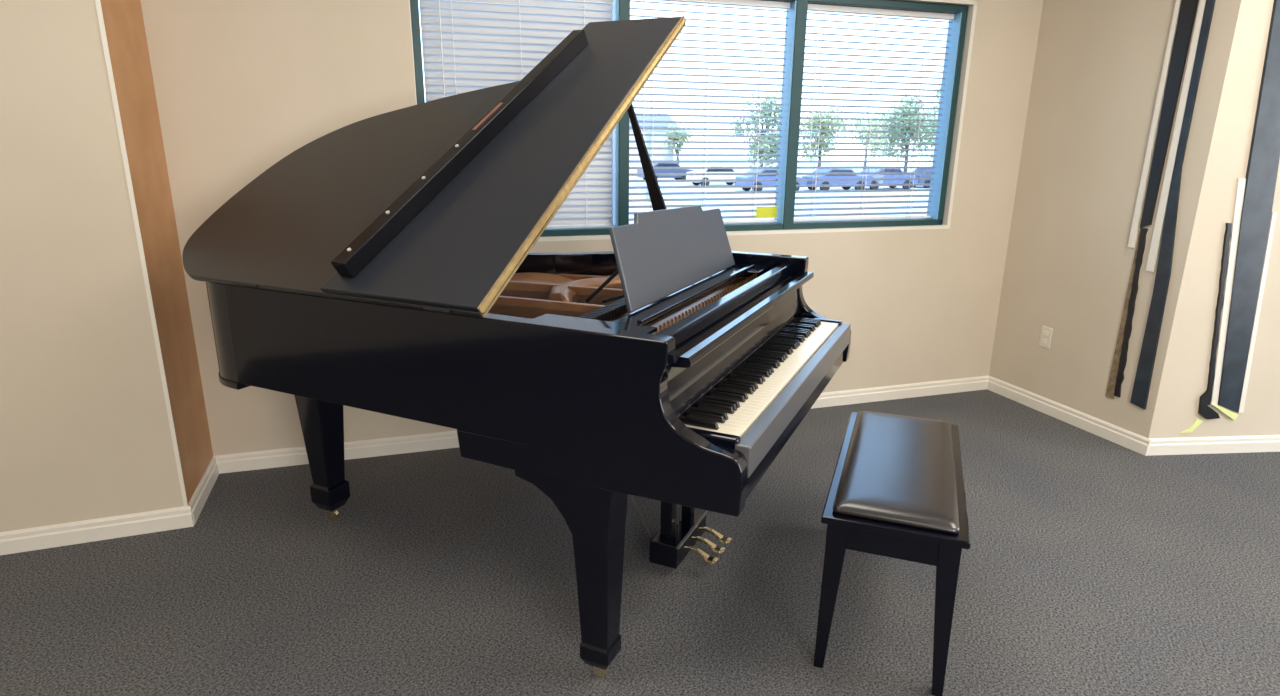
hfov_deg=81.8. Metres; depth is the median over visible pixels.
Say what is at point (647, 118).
house
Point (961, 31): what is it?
window
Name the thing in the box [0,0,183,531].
wall
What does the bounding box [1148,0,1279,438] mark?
wall
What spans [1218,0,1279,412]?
wall strip
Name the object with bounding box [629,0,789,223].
window blind
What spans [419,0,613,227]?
window blind
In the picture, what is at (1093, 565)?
floor
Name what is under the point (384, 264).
grand piano
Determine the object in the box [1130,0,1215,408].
wall strip
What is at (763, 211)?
sticker
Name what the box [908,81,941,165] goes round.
tree
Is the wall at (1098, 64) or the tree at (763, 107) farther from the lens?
the tree at (763, 107)
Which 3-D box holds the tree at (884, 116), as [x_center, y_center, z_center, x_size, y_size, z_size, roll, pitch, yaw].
[20.863,-16.158,57.228,5.302,6.683,5.429,8,17,24]
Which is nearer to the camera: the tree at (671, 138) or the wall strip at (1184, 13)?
the wall strip at (1184, 13)
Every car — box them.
[637,163,693,179]
[686,165,740,185]
[735,169,806,190]
[802,169,871,189]
[858,169,917,189]
[905,168,931,187]
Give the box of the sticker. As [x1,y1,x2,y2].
[756,206,776,217]
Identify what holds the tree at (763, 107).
on the ground
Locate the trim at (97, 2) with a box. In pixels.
[95,0,187,506]
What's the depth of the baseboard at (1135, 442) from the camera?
4.07 m
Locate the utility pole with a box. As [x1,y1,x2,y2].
[646,129,815,198]
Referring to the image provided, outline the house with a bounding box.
[629,113,679,172]
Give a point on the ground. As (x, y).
(680, 164)
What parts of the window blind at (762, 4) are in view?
ladder cord, rail, ladder cord, ladder cord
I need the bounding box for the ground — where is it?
[629,158,929,222]
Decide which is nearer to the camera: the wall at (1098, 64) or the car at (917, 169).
the wall at (1098, 64)
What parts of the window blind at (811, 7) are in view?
ladder cord, rail, ladder cord, ladder cord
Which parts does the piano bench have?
leg, seat frame, leg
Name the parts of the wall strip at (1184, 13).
black panel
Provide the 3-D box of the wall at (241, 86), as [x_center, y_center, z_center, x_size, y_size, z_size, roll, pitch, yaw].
[0.086,-0.952,3.721,4.400,2.800,0.160,-4,17,-17]
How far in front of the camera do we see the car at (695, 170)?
51.51 m
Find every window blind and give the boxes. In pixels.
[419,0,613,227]
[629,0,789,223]
[794,4,953,220]
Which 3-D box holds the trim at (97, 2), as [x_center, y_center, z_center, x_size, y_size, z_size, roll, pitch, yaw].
[-1.778,-0.682,2.547,0.014,2.715,0.004,-5,17,-20]
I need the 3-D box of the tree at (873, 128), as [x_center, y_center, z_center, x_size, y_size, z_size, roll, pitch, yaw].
[21.882,-19.668,70.839,5.206,6.034,5.191,8,17,24]
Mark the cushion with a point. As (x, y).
(894, 471)
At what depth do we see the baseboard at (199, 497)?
3.13 m
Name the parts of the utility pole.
post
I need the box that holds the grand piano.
[182,16,850,677]
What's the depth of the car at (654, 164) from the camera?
56.56 m
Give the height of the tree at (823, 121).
5.886 m
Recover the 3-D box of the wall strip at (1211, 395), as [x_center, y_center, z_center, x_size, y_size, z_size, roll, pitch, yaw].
[2.838,-0.172,3.525,0.289,1.240,0.016,-1,16,-5]
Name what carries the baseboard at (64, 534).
attached to the wall at (85, 433)
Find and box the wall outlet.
[1039,326,1052,348]
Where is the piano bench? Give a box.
[813,411,970,695]
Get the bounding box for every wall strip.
[1106,0,1198,398]
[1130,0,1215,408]
[1181,178,1245,432]
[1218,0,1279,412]
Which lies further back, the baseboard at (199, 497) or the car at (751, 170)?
the car at (751, 170)
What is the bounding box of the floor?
[0,389,1279,695]
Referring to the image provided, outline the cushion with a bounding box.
[833,411,959,532]
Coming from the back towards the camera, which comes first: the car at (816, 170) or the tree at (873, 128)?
the tree at (873, 128)
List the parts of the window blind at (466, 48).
ladder cord, ladder cord, rail, ladder cord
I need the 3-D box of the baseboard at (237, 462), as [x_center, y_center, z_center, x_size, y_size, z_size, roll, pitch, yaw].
[0.100,0.378,4.011,4.400,0.085,0.016,-4,17,-17]
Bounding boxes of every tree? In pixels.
[663,123,691,163]
[729,89,800,166]
[799,107,846,166]
[841,110,897,165]
[877,93,936,171]
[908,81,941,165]
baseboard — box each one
[0,505,193,554]
[188,456,218,524]
[215,376,988,473]
[987,376,1150,455]
[1148,435,1279,455]
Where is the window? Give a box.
[409,0,977,241]
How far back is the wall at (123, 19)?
2.86 m
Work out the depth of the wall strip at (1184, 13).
3.53 m
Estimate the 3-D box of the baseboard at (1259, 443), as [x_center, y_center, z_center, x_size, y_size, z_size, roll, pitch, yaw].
[3.826,0.474,3.801,2.599,0.085,0.018,-1,16,-5]
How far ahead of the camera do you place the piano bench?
2.10 m
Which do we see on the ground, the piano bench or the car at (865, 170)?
the car at (865, 170)
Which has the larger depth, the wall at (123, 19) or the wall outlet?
the wall outlet
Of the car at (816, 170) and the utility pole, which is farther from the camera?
the car at (816, 170)
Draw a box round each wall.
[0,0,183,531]
[100,0,212,502]
[140,0,1042,455]
[989,0,1240,437]
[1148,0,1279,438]

